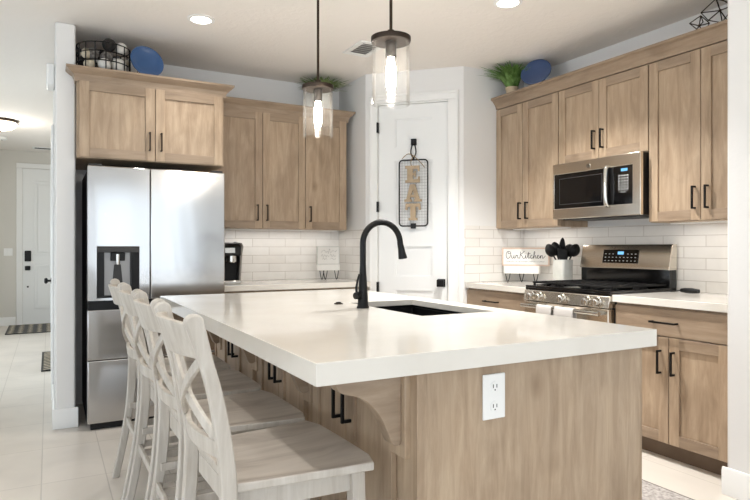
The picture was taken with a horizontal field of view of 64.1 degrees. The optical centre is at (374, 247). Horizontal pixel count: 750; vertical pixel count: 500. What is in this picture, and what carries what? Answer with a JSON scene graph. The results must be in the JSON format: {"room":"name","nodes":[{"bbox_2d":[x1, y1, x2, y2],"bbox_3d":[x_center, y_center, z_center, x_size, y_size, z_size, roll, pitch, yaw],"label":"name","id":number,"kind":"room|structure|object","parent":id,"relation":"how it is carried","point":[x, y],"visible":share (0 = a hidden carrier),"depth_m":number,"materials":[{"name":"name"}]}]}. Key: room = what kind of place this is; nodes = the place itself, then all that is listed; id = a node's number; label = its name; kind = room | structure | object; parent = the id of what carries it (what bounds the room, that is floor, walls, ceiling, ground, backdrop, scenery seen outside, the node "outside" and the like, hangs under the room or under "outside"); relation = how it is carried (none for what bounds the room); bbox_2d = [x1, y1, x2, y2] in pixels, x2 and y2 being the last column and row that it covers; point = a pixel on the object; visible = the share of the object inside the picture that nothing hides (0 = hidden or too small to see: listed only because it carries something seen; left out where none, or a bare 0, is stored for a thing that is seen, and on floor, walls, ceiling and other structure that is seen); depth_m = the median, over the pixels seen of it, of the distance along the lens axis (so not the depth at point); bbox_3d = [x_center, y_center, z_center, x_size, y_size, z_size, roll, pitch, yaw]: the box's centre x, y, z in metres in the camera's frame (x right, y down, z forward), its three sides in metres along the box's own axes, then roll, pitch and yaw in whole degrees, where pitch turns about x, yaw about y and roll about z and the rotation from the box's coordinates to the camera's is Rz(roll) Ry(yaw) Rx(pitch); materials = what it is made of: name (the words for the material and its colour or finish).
{"room":"kitchen","nodes":[
{"label":"kitchen","id":0,"kind":"room"},
{"bbox_2d":[0,150,50,324],"bbox_3d":[-4.667,-0.150,10.002,3.800,2.740,0.170,0,0,-29],"label":"wall","id":1,"kind":"structure","parent":0,"point":[8,158],"depth_m":9.34,"materials":[{"name":"white paint"}]},
{"bbox_2d":[0,317,15,325],"bbox_3d":[-5.978,1.153,9.180,0.800,0.135,0.016,0,0,-29],"label":"baseboard","id":2,"kind":"structure","parent":1,"relation":"attached to","point":[4,321],"depth_m":9.31,"materials":[{"name":"white paint"}]},
{"bbox_2d":[4,248,12,255],"bbox_3d":[-5.716,0.070,9.326,0.120,0.116,0.010,0,0,-29],"label":"light switch","id":3,"kind":"object","parent":1,"relation":"attached to","point":[7,251],"visible":1,"depth_m":9.33,"materials":[{"name":"white plastic"}]},
{"bbox_2d":[16,163,50,324],"bbox_3d":[-5.133,-0.055,9.639,1.105,2.550,0.020,0,0,-29],"label":"trim","id":4,"kind":"structure","parent":1,"relation":"attached to","point":[19,166],"depth_m":9.39,"materials":[{"name":"white paint"}]},
{"bbox_2d":[23,168,50,323],"bbox_3d":[-5.124,-0.018,9.627,0.938,2.455,0.049,0,0,-29],"label":"door","id":5,"kind":"structure","parent":1,"relation":"in","point":[36,182],"depth_m":9.50,"materials":[{"name":"white paint"}]},
{"bbox_2d":[53,22,75,408],"bbox_3d":[-2.583,-0.150,4.944,0.123,2.740,2.045,0,0,-29],"label":"wall","id":6,"kind":"structure","parent":0,"point":[64,94],"depth_m":4.05,"materials":[{"name":"white paint"}]},
{"bbox_2d":[46,63,54,90],"bbox_3d":[-2.288,-1.200,4.219,0.054,0.150,0.200,0,0,-29],"label":"door chime","id":7,"kind":"object","parent":6,"relation":"attached to","point":[50,68],"visible":1,"depth_m":4.13,"materials":[{"name":"white plastic"}]},
{"bbox_2d":[51,125,53,399],"bbox_3d":[-2.808,0.120,5.206,0.020,2.200,0.980,0,0,-29],"label":"trim","id":8,"kind":"structure","parent":6,"relation":"attached to","point":[52,126],"depth_m":4.78,"materials":[{"name":"white paint"}]},
{"bbox_2d":[52,383,54,409],"bbox_3d":[-2.418,1.153,4.496,0.016,0.135,1.100,0,0,-29],"label":"baseboard","id":9,"kind":"structure","parent":6,"relation":"attached to","point":[53,394],"depth_m":4.33,"materials":[{"name":"white paint"}]},
{"bbox_2d":[52,407,77,429],"bbox_3d":[-2.089,1.153,4.040,0.155,0.135,0.016,0,0,-29],"label":"baseboard","id":10,"kind":"structure","parent":6,"relation":"attached to","point":[62,418],"depth_m":4.03,"materials":[{"name":"white paint"}]},
{"bbox_2d":[76,53,338,403],"bbox_3d":[-0.754,-0.150,5.588,3.705,2.740,0.130,0,0,-29],"label":"wall","id":11,"kind":"structure","parent":0,"point":[247,87],"depth_m":5.16,"materials":[{"name":"white paint"}]},
{"bbox_2d":[65,63,234,171],"bbox_3d":[-1.722,-0.905,4.530,1.115,0.600,0.793,0,0,-29],"label":"upper cabinet","id":12,"kind":"object","parent":11,"relation":"attached to","point":[124,118],"visible":0.91,"depth_m":4.21,"materials":[{"name":"brown wood"}]},
{"bbox_2d":[76,40,130,71],"bbox_3d":[-1.910,-1.303,4.215,0.352,0.193,0.352,0,0,-29],"label":"wire basket","id":13,"kind":"object","parent":12,"relation":"on","point":[94,41],"visible":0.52,"depth_m":4.08,"materials":[{"name":"black metal"}]},
{"bbox_2d":[78,55,84,65],"bbox_3d":[-2.023,-1.298,4.176,0.090,0.090,0.090,0,0,-29],"label":"decorative ball","id":14,"kind":"object","parent":13,"relation":"in","point":[81,57],"visible":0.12,"depth_m":4.14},
{"bbox_2d":[81,48,89,58],"bbox_3d":[-1.984,-1.333,4.112,0.068,0.068,0.068,0,0,-29],"label":"decorative ball","id":15,"kind":"object","parent":13,"relation":"in","point":[82,52],"visible":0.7,"depth_m":4.09,"materials":[{"name":"beige"}]},
{"bbox_2d":[83,58,93,66],"bbox_3d":[-1.956,-1.256,4.099,0.076,0.076,0.076,0,0,-29],"label":"decorative ball","id":16,"kind":"object","parent":13,"relation":"in","point":[90,63],"visible":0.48,"depth_m":4.07,"materials":[{"name":"beige"}]},
{"bbox_2d":[89,48,98,58],"bbox_3d":[-1.949,-1.339,4.137,0.080,0.080,0.080,0,0,-29],"label":"decorative ball","id":17,"kind":"object","parent":13,"relation":"in","point":[91,51],"visible":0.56,"depth_m":4.11,"materials":[{"name":"grey"}]},
{"bbox_2d":[98,58,110,68],"bbox_3d":[-1.858,-1.258,4.109,0.084,0.084,0.084,0,0,-29],"label":"decorative ball","id":18,"kind":"object","parent":13,"relation":"in","point":[101,63],"visible":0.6,"depth_m":4.08,"materials":[{"name":"white"}]},
{"bbox_2d":[100,51,112,61],"bbox_3d":[-1.877,-1.327,4.182,0.084,0.084,0.084,0,0,-29],"label":"decorative ball","id":19,"kind":"object","parent":13,"relation":"in","point":[102,55],"visible":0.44,"depth_m":4.15,"materials":[{"name":"grey"}]},
{"bbox_2d":[102,38,115,50],"bbox_3d":[-1.854,-1.411,4.172,0.090,0.090,0.090,0,0,-29],"label":"decorative ball","id":20,"kind":"object","parent":19,"relation":"on","point":[110,47],"visible":0.68,"depth_m":4.14,"materials":[{"name":"black"}]},
{"bbox_2d":[111,59,125,70],"bbox_3d":[-1.797,-1.274,4.197,0.100,0.100,0.100,0,0,-29],"label":"decorative ball","id":21,"kind":"object","parent":13,"relation":"in","point":[113,64],"visible":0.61,"depth_m":4.16,"materials":[{"name":"white"}]},
{"bbox_2d":[115,43,126,54],"bbox_3d":[-1.794,-1.405,4.233,0.080,0.080,0.080,0,0,-29],"label":"decorative ball","id":22,"kind":"object","parent":13,"relation":"in","point":[120,49],"visible":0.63,"depth_m":4.21,"materials":[{"name":"white"}]},
{"bbox_3d":[-1.674,-1.272,4.339,0.096,0.130,0.143,0,0,-41],"label":"easel","id":23,"kind":"object","parent":12,"relation":"on","visible":0},
{"bbox_2d":[130,46,163,74],"bbox_3d":[-1.632,-1.332,4.283,0.236,0.228,0.080,0,0,-41],"label":"decorative plate","id":24,"kind":"object","parent":23,"relation":"on","point":[146,60],"visible":0.94,"depth_m":4.29,"materials":[{"name":"blue ceramic"}]},
{"bbox_2d":[225,230,338,280],"bbox_3d":[-0.918,0.066,5.419,1.310,0.455,0.008,0,0,-29],"label":"backsplash","id":25,"kind":"structure","parent":11,"relation":"attached to","point":[266,255],"depth_m":5.45,"materials":[{"name":"white tile"}]},
{"bbox_2d":[215,96,354,230],"bbox_3d":[-0.827,-0.692,5.261,1.282,1.067,0.367,0,0,-29],"label":"upper cabinet","id":26,"kind":"object","parent":11,"relation":"attached to","point":[282,171],"visible":0.87,"depth_m":5.13,"materials":[{"name":"brown wood"}]},
{"bbox_2d":[225,229,336,231],"bbox_3d":[-0.846,-0.153,5.303,1.100,0.010,0.040,0,0,-29],"label":"light","id":27,"kind":"object","parent":26,"relation":"attached to","point":[225,229],"visible":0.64,"depth_m":5.27,"materials":[{"name":"white plastic"}]},
{"bbox_2d":[295,76,350,108],"bbox_3d":[-0.465,-1.366,5.355,0.519,0.281,0.586,0,0,2],"label":"grass plant","id":28,"kind":"object","parent":26,"relation":"on","point":[326,97],"visible":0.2,"depth_m":5.31,"materials":[{"name":"green plant"}]},
{"bbox_2d":[0,0,727,152],"bbox_3d":[-1.678,-1.570,3.071,8.400,0.100,15.800,0,0,-29],"label":"ceiling","id":29,"kind":"structure","parent":0,"point":[266,39],"depth_m":4.23,"materials":[{"name":"white paint"}]},
{"bbox_2d":[0,117,18,131],"bbox_3d":[-4.466,-1.446,7.132,0.380,0.147,0.380,0,0,-29],"label":"flush light","id":30,"kind":"object","parent":29,"relation":"attached to","point":[6,124],"visible":1,"depth_m":7.07,"materials":[{"name":"white glass"}]},
{"bbox_2d":[32,146,50,149],"bbox_3d":[-5.063,-1.514,9.142,0.300,0.012,0.200,0,0,-29],"label":"ceiling vent","id":31,"kind":"object","parent":29,"relation":"in","point":[33,147],"visible":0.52,"depth_m":9.12,"materials":[{"name":"white plastic"}]},
{"bbox_2d":[187,14,214,24],"bbox_3d":[-1.157,-1.515,3.981,0.176,0.008,0.176,0,0,-29],"label":"recessed light","id":32,"kind":"object","parent":29,"relation":"in","point":[201,19],"visible":1,"depth_m":3.98,"materials":[{"name":"white plastic"}]},
{"bbox_2d":[302,0,333,126],"bbox_3d":[-0.301,-1.050,3.157,0.166,0.940,0.166,0,0,-7],"label":"pendant lamp","id":33,"kind":"object","parent":29,"relation":"hanging from","point":[317,87],"visible":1,"depth_m":3.14,"materials":[{"name":"brown metal"}]},
{"bbox_2d":[314,88,321,101],"bbox_3d":[-0.301,-0.800,3.157,0.046,0.065,0.046,0,0,-29],"label":"socket","id":34,"kind":"object","parent":33,"relation":"attached to","point":[317,91],"depth_m":3.14,"materials":[{"name":"brown metal"}]},
{"bbox_2d":[342,40,382,57],"bbox_3d":[-0.081,-1.515,4.571,0.220,0.010,0.320,0,0,-29],"label":"ceiling vent","id":35,"kind":"object","parent":29,"relation":"in","point":[362,48],"visible":0.84,"depth_m":4.59,"materials":[{"name":"white plastic"}]},
{"bbox_2d":[371,0,410,91],"bbox_3d":[0.066,-1.056,2.486,0.166,0.928,0.166,0,0,-7],"label":"pendant lamp","id":36,"kind":"object","parent":29,"relation":"hanging from","point":[390,40],"visible":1,"depth_m":2.47,"materials":[{"name":"brown metal"}]},
{"bbox_2d":[385,41,395,58],"bbox_3d":[0.066,-0.820,2.486,0.046,0.065,0.046,0,0,-29],"label":"socket","id":37,"kind":"object","parent":36,"relation":"attached to","point":[390,46],"depth_m":2.47,"materials":[{"name":"silver metal"}]},
{"bbox_2d":[493,0,522,8],"bbox_3d":[0.823,-1.515,3.705,0.176,0.008,0.176,0,0,-29],"label":"recessed light","id":38,"kind":"object","parent":29,"relation":"in","point":[504,4],"visible":1,"depth_m":3.72,"materials":[{"name":"white plastic"}]},
{"bbox_2d":[0,326,737,499],"bbox_3d":[-1.982,1.270,3.566,8.000,0.100,15.200,0,0,-29],"label":"floor","id":39,"kind":"structure","parent":0,"point":[38,461],"depth_m":3.51,"materials":[{"name":"tile"}]},
{"bbox_2d":[5,323,50,334],"bbox_3d":[-4.944,1.213,9.070,1.080,0.013,1.060,0,0,-29],"label":"door mat","id":40,"kind":"object","parent":39,"relation":"on","point":[28,328],"visible":0.52,"depth_m":8.81,"materials":[{"name":"black fabric"}]},
{"bbox_2d":[41,351,50,371],"bbox_3d":[-3.295,1.213,6.541,0.610,0.013,1.200,0,0,-29],"label":"floor mat","id":41,"kind":"object","parent":39,"relation":"on","point":[46,356],"visible":0.09,"depth_m":6.31,"materials":[{"name":"black"}]},
{"bbox_2d":[82,163,224,429],"bbox_3d":[-1.689,0.330,4.515,0.908,1.780,0.804,0,0,-29],"label":"refrigerator","id":42,"kind":"object","parent":39,"relation":"on","point":[157,232],"visible":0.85,"depth_m":4.11,"materials":[{"name":"grey metal"}]},
{"bbox_2d":[108,279,229,499],"bbox_3d":[-1.080,0.693,3.114,0.566,1.055,0.480,0,0,-29],"label":"bar stool","id":43,"kind":"object","parent":39,"relation":"on","point":[114,286],"visible":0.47,"depth_m":3.10,"materials":[{"name":"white wood"}]},
{"bbox_2d":[118,284,260,499],"bbox_3d":[-0.837,0.693,2.670,0.566,1.055,0.480,0,0,-29],"label":"bar stool","id":44,"kind":"object","parent":39,"relation":"on","point":[232,381],"visible":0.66,"depth_m":2.66,"materials":[{"name":"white wood"}]},
{"bbox_2d":[133,291,304,499],"bbox_3d":[-0.592,0.693,2.222,0.566,1.055,0.480,0,0,-29],"label":"bar stool","id":45,"kind":"object","parent":39,"relation":"on","point":[255,410],"visible":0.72,"depth_m":2.20,"materials":[{"name":"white wood"}]},
{"bbox_2d":[154,301,373,499],"bbox_3d":[-0.346,0.693,1.771,0.566,1.055,0.480,0,0,-30],"label":"bar stool","id":46,"kind":"object","parent":39,"relation":"on","point":[303,460],"visible":1,"depth_m":1.67,"materials":[{"name":"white wood"}]},
{"bbox_2d":[225,287,367,293],"bbox_3d":[-0.747,0.778,5.121,1.250,0.884,0.680,0,0,-29],"label":"base cabinet","id":47,"kind":"object","parent":39,"relation":"on","point":[344,287],"visible":0.02,"depth_m":4.83,"materials":[{"name":"brown wood"}]},
{"bbox_2d":[225,278,370,291],"bbox_3d":[-0.751,0.315,5.130,1.271,0.043,0.654,0,0,-29],"label":"countertop","id":48,"kind":"structure","parent":47,"relation":"on","point":[254,285],"depth_m":4.90,"materials":[{"name":"white stone"}]},
{"bbox_2d":[225,242,242,283],"bbox_3d":[-1.239,0.121,4.934,0.228,0.343,0.332,0,0,-29],"label":"coffee maker","id":49,"kind":"object","parent":48,"relation":"on","point":[233,251],"visible":0.57,"depth_m":4.86,"materials":[{"name":"black plastic"}]},
{"bbox_2d":[225,279,241,283],"bbox_3d":[-1.200,0.279,4.862,0.200,0.028,0.155,0,0,-29],"label":"drip tray","id":50,"kind":"object","parent":49,"relation":"on","point":[227,281],"depth_m":4.82,"materials":[{"name":"silver metal"}]},
{"bbox_2d":[316,264,339,278],"bbox_3d":[-0.431,0.225,5.508,0.215,0.136,0.085,0,0,-21],"label":"display stand","id":51,"kind":"object","parent":48,"relation":"on","point":[333,267],"visible":1,"depth_m":5.47,"materials":[{"name":"white paint"}]},
{"bbox_2d":[316,246,339,264],"bbox_3d":[-0.431,0.072,5.508,0.216,0.168,0.024,0,0,-21],"label":"square sign","id":52,"kind":"object","parent":51,"relation":"on","point":[325,255],"visible":1,"depth_m":5.50,"materials":[{"name":"white wood"}]},
{"bbox_2d":[207,330,641,499],"bbox_3d":[-0.095,0.787,2.904,1.240,0.866,2.343,0,0,-29],"label":"kitchen island","id":53,"kind":"object","parent":39,"relation":"on","point":[563,428],"visible":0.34,"depth_m":1.91,"materials":[{"name":"brown wood"}]},
{"bbox_2d":[160,289,656,386],"bbox_3d":[-0.145,0.323,2.882,1.320,0.060,2.403,0,0,-29],"label":"island countertop","id":54,"kind":"structure","parent":53,"relation":"on","point":[314,339],"depth_m":2.09,"materials":[{"name":"white stone"}]},
{"bbox_2d":[353,219,406,308],"bbox_3d":[0.027,0.077,2.943,0.302,0.432,0.061,0,0,-29],"label":"faucet","id":55,"kind":"object","parent":54,"relation":"on","point":[361,292],"visible":1,"depth_m":2.89,"materials":[{"name":"black metal"}]},
{"bbox_2d":[376,305,460,315],"bbox_3d":[0.205,0.442,2.967,0.447,0.236,0.762,0,0,-29],"label":"sink","id":56,"kind":"object","parent":54,"relation":"in","point":[410,309],"visible":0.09,"depth_m":3.30,"materials":[{"name":"black metal"}]},
{"bbox_2d":[482,372,504,420],"bbox_3d":[0.363,0.454,1.827,0.086,0.138,0.006,0,0,-29],"label":"outlet plate","id":57,"kind":"object","parent":53,"relation":"attached to","point":[493,383],"depth_m":1.82,"materials":[{"name":"white plastic"}]},
{"bbox_2d":[490,401,499,411],"bbox_3d":[0.365,0.484,1.823,0.035,0.033,0.003,0,0,-29],"label":"receptacle","id":58,"kind":"object","parent":53,"relation":"attached to","point":[494,405],"depth_m":1.82,"materials":[{"name":"white plastic"}]},
{"bbox_2d":[490,381,499,391],"bbox_3d":[0.365,0.424,1.823,0.035,0.033,0.003,0,0,-29],"label":"receptacle","id":59,"kind":"object","parent":53,"relation":"attached to","point":[494,385],"depth_m":1.82,"materials":[{"name":"white plastic"}]},
{"bbox_2d":[467,288,524,310],"bbox_3d":[1.205,0.778,4.847,0.668,0.884,0.735,0,0,-29],"label":"base cabinet","id":60,"kind":"object","parent":39,"relation":"on","point":[482,297],"visible":0.15,"depth_m":4.69,"materials":[{"name":"brown wood"}]},
{"bbox_2d":[465,280,540,292],"bbox_3d":[1.212,0.315,4.846,0.644,0.043,0.726,0,0,-29],"label":"countertop","id":61,"kind":"structure","parent":60,"relation":"on","point":[511,286],"depth_m":4.75,"materials":[{"name":"white stone"}]},
{"bbox_2d":[504,266,540,281],"bbox_3d":[1.249,0.225,5.087,0.305,0.136,0.100,0,0,18],"label":"display riser","id":62,"kind":"object","parent":61,"relation":"on","point":[519,270],"visible":0.87,"depth_m":5.04,"materials":[{"name":"white paint"}]},
{"bbox_2d":[502,248,549,265],"bbox_3d":[1.278,0.079,5.077,0.392,0.156,0.028,0,0,18],"label":"kitchen sign","id":63,"kind":"object","parent":62,"relation":"on","point":[510,256],"visible":1,"depth_m":5.07,"materials":[{"name":"white paint"}]},
{"bbox_2d":[553,259,572,279],"bbox_3d":[1.474,0.194,4.697,0.120,0.198,0.120,0,0,-29],"label":"utensil crock","id":64,"kind":"object","parent":61,"relation":"on","point":[562,269],"visible":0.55,"depth_m":4.65,"materials":[{"name":"grey ceramic"}]},
{"bbox_2d":[545,244,556,259],"bbox_3d":[1.426,0.119,4.682,0.192,0.294,0.026,0,0,-5],"label":"serving spoon","id":65,"kind":"object","parent":64,"relation":"in","point":[550,250],"visible":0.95,"depth_m":4.67,"materials":[{"name":"black plastic"}]},
{"bbox_2d":[551,242,560,259],"bbox_3d":[1.441,0.110,4.712,0.117,0.309,0.023,0,0,-4],"label":"slotted spoon","id":66,"kind":"object","parent":64,"relation":"in","point":[556,245],"visible":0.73,"depth_m":4.71,"materials":[{"name":"black plastic"}]},
{"bbox_2d":[559,238,564,247],"bbox_3d":[1.479,0.092,4.730,0.056,0.342,0.016,0,0,-5],"label":"spatula","id":67,"kind":"object","parent":64,"relation":"in","point":[562,241],"visible":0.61,"depth_m":4.73,"materials":[{"name":"black plastic"}]},
{"bbox_2d":[558,248,567,259],"bbox_3d":[1.460,0.133,4.664,0.077,0.260,0.017,0,0,0],"label":"turner","id":68,"kind":"object","parent":64,"relation":"in","point":[562,252],"visible":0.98,"depth_m":4.66,"materials":[{"name":"black plastic"}]},
{"bbox_2d":[564,244,571,259],"bbox_3d":[1.511,0.118,4.699,0.127,0.293,0.038,0,0,-3],"label":"ladle","id":69,"kind":"object","parent":64,"relation":"in","point":[568,245],"visible":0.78,"depth_m":4.70,"materials":[{"name":"black plastic"}]},
{"bbox_2d":[569,244,579,259],"bbox_3d":[1.516,0.119,4.678,0.177,0.294,0.028,0,0,4],"label":"server","id":70,"kind":"object","parent":64,"relation":"in","point":[574,250],"visible":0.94,"depth_m":4.67,"materials":[{"name":"black plastic"}]},
{"bbox_2d":[520,244,676,323],"bbox_3d":[1.524,0.599,4.167,0.724,1.242,0.760,0,0,-29],"label":"gas range","id":71,"kind":"object","parent":39,"relation":"on","point":[607,271],"visible":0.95,"depth_m":4.12,"materials":[{"name":"grey metal"}]},
{"bbox_2d":[536,304,553,314],"bbox_3d":[1.163,0.553,4.096,0.046,0.318,0.141,0,0,-29],"label":"dish towel","id":72,"kind":"object","parent":71,"relation":"hanging from","point":[541,309],"visible":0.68,"depth_m":4.08,"materials":[{"name":"grey fabric"}]},
{"bbox_2d":[553,306,576,317],"bbox_3d":[1.249,0.568,3.941,0.046,0.348,0.166,0,0,-29],"label":"dish towel","id":73,"kind":"object","parent":71,"relation":"hanging from","point":[557,311],"visible":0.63,"depth_m":3.92,"materials":[{"name":"grey fabric"}]},
{"bbox_2d":[526,284,673,295],"bbox_3d":[1.554,0.286,4.183,0.632,0.032,0.752,0,0,-29],"label":"cooktop","id":74,"kind":"object","parent":71,"relation":"in","point":[548,289],"depth_m":3.97,"materials":[{"name":"black metal"}]},
{"bbox_2d":[642,479,693,499],"bbox_3d":[1.112,1.214,2.887,0.724,0.012,1.920,0,0,-29],"label":"area rug","id":75,"kind":"object","parent":39,"relation":"on","point":[650,491],"visible":0.13,"depth_m":2.94,"materials":[{"name":"grey carpet"}]},
{"bbox_2d":[616,302,727,474],"bbox_3d":[1.920,0.778,3.538,0.668,0.884,0.722,0,0,-29],"label":"base cabinet","id":76,"kind":"object","parent":39,"relation":"on","point":[685,376],"visible":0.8,"depth_m":3.32,"materials":[{"name":"brown wood"}]},
{"bbox_2d":[612,291,727,312],"bbox_3d":[1.937,0.315,3.519,0.644,0.043,0.778,0,0,-29],"label":"countertop","id":77,"kind":"structure","parent":76,"relation":"on","point":[695,301],"depth_m":3.44,"materials":[{"name":"white stone"}]},
{"bbox_2d":[669,288,699,292],"bbox_3d":[1.987,0.275,3.850,0.035,0.034,0.203,0,0,-29],"label":"brush","id":78,"kind":"object","parent":77,"relation":"on","point":[684,290],"visible":1,"depth_m":3.81,"materials":[{"name":"black"}]},
{"bbox_2d":[339,66,523,303],"bbox_3d":[0.447,-0.150,5.352,1.719,2.740,0.522,0,0,13],"label":"wall","id":79,"kind":"structure","parent":0,"point":[479,110],"depth_m":5.14,"materials":[{"name":"white paint"}]},
{"bbox_2d":[339,229,363,279],"bbox_3d":[-0.214,0.066,5.487,0.008,0.455,0.547,0,0,-29],"label":"backsplash","id":80,"kind":"structure","parent":79,"relation":"attached to","point":[349,240],"depth_m":5.52,"materials":[{"name":"white tile"}]},
{"bbox_2d":[376,102,447,300],"bbox_3d":[0.318,-0.011,5.139,0.625,2.447,0.100,0,0,16],"label":"door","id":81,"kind":"structure","parent":79,"relation":"in","point":[424,271],"depth_m":5.16,"materials":[{"name":"white paint"}]},
{"bbox_2d":[411,139,416,144],"bbox_3d":[0.331,-0.907,5.142,0.048,0.055,0.046,0,0,16],"label":"hook","id":82,"kind":"object","parent":81,"relation":"attached to","point":[412,140],"visible":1,"depth_m":5.14,"materials":[{"name":"black metal"}]},
{"bbox_2d":[399,142,427,228],"bbox_3d":[0.328,-0.534,5.132,0.262,0.742,0.028,0,0,16],"label":"wall decor","id":83,"kind":"object","parent":82,"relation":"hanging from","point":[411,173],"visible":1,"depth_m":5.12,"materials":[{"name":"brown wood"}]},
{"bbox_2d":[369,89,458,302],"bbox_3d":[0.339,-0.052,5.171,0.786,2.545,0.126,0,0,16],"label":"trim","id":84,"kind":"structure","parent":79,"relation":"attached to","point":[375,101],"depth_m":5.08,"materials":[{"name":"white paint"}]},
{"bbox_2d":[464,225,523,281],"bbox_3d":[1.040,0.054,5.173,0.655,0.478,0.008,0,0,-29],"label":"backsplash","id":85,"kind":"structure","parent":79,"relation":"attached to","point":[483,245],"depth_m":5.13,"materials":[{"name":"white tile"}]},
{"bbox_2d":[524,4,727,294],"bbox_3d":[1.700,-0.150,4.803,0.150,2.740,3.600,0,0,-29],"label":"wall","id":86,"kind":"structure","parent":0,"point":[683,26],"depth_m":4.34,"materials":[{"name":"white paint"}]},
{"bbox_2d":[496,91,587,228],"bbox_3d":[1.341,-0.675,4.929,0.356,1.030,0.722,0,0,-29],"label":"upper cabinet","id":87,"kind":"object","parent":86,"relation":"attached to","point":[527,133],"visible":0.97,"depth_m":4.83,"materials":[{"name":"brown wood"}]},
{"bbox_2d":[513,227,570,229],"bbox_3d":[1.373,-0.155,4.955,0.040,0.010,0.620,0,0,-29],"label":"light","id":88,"kind":"object","parent":87,"relation":"attached to","point":[555,227],"visible":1,"depth_m":4.90,"materials":[{"name":"white plastic"}]},
{"bbox_2d":[559,64,648,163],"bbox_3d":[1.701,-0.906,4.270,0.356,0.568,0.776,0,0,-29],"label":"upper cabinet","id":89,"kind":"object","parent":86,"relation":"attached to","point":[607,116],"visible":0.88,"depth_m":4.16,"materials":[{"name":"brown wood"}]},
{"bbox_2d":[553,151,648,220],"bbox_3d":[1.668,-0.411,4.242,0.436,0.414,0.755,0,0,-29],"label":"microwave","id":90,"kind":"object","parent":89,"relation":"attached to","point":[615,187],"visible":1,"depth_m":4.10,"materials":[{"name":"silver metal"}]},
{"bbox_2d":[491,19,727,109],"bbox_3d":[1.692,-1.236,4.269,0.373,0.092,2.216,0,0,-29],"label":"crown molding","id":91,"kind":"structure","parent":89,"relation":"attached to","point":[717,32],"depth_m":4.00,"materials":[{"name":"brown wood"}]},
{"bbox_2d":[479,60,528,92],"bbox_3d":[1.116,-1.399,4.959,0.527,0.232,0.437,0,0,-29],"label":"grass plant","id":92,"kind":"object","parent":91,"relation":"on","point":[510,76],"visible":0.94,"depth_m":4.96,"materials":[{"name":"green plant"}]},
{"bbox_2d":[689,0,727,28],"bbox_3d":[2.007,-1.388,3.552,0.168,0.189,0.281,0,0,-29],"label":"wire sculpture","id":93,"kind":"object","parent":91,"relation":"on","point":[719,10],"visible":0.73,"depth_m":3.56,"materials":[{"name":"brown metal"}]},
{"bbox_3d":[1.332,-1.349,4.856,0.096,0.130,0.144,0,0,31],"label":"easel","id":94,"kind":"object","parent":91,"relation":"on","visible":0},
{"bbox_2d":[521,59,550,84],"bbox_3d":[1.289,-1.408,4.795,0.244,0.223,0.110,0,0,31],"label":"decorative plate","id":95,"kind":"object","parent":94,"relation":"on","point":[539,70],"visible":0.98,"depth_m":4.80,"materials":[{"name":"blue ceramic"}]},
{"bbox_2d":[524,223,727,294],"bbox_3d":[1.872,0.066,4.323,0.008,0.455,2.280,0,0,-29],"label":"backsplash","id":96,"kind":"structure","parent":86,"relation":"attached to","point":[702,249],"depth_m":4.01,"materials":[{"name":"white tile"}]},
{"bbox_2d":[649,40,727,222],"bbox_3d":[2.059,-0.675,3.615,0.356,1.030,0.715,0,0,-29],"label":"upper cabinet","id":97,"kind":"object","parent":86,"relation":"attached to","point":[688,92],"visible":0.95,"depth_m":3.63,"materials":[{"name":"brown wood"}]},
{"bbox_2d":[670,221,727,224],"bbox_3d":[2.092,-0.155,3.638,0.040,0.010,0.620,0,0,-29],"label":"light","id":98,"kind":"object","parent":97,"relation":"attached to","point":[707,221],"visible":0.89,"depth_m":3.74,"materials":[{"name":"white plastic"}]},
{"bbox_2d":[728,0,749,474],"bbox_3d":[3.526,-0.150,0.653,0.925,2.740,5.765,0,0,-29],"label":"wall","id":99,"kind":"structure","parent":0,"point":[738,10],"depth_m":2.91,"materials":[{"name":"white paint"}]},
{"bbox_2d":[721,466,749,499],"bbox_3d":[3.094,1.153,0.463,0.016,0.135,5.716,0,0,-29],"label":"baseboard","id":100,"kind":"structure","parent":99,"relation":"attached to","point":[735,484],"depth_m":2.91,"materials":[{"name":"white paint"}]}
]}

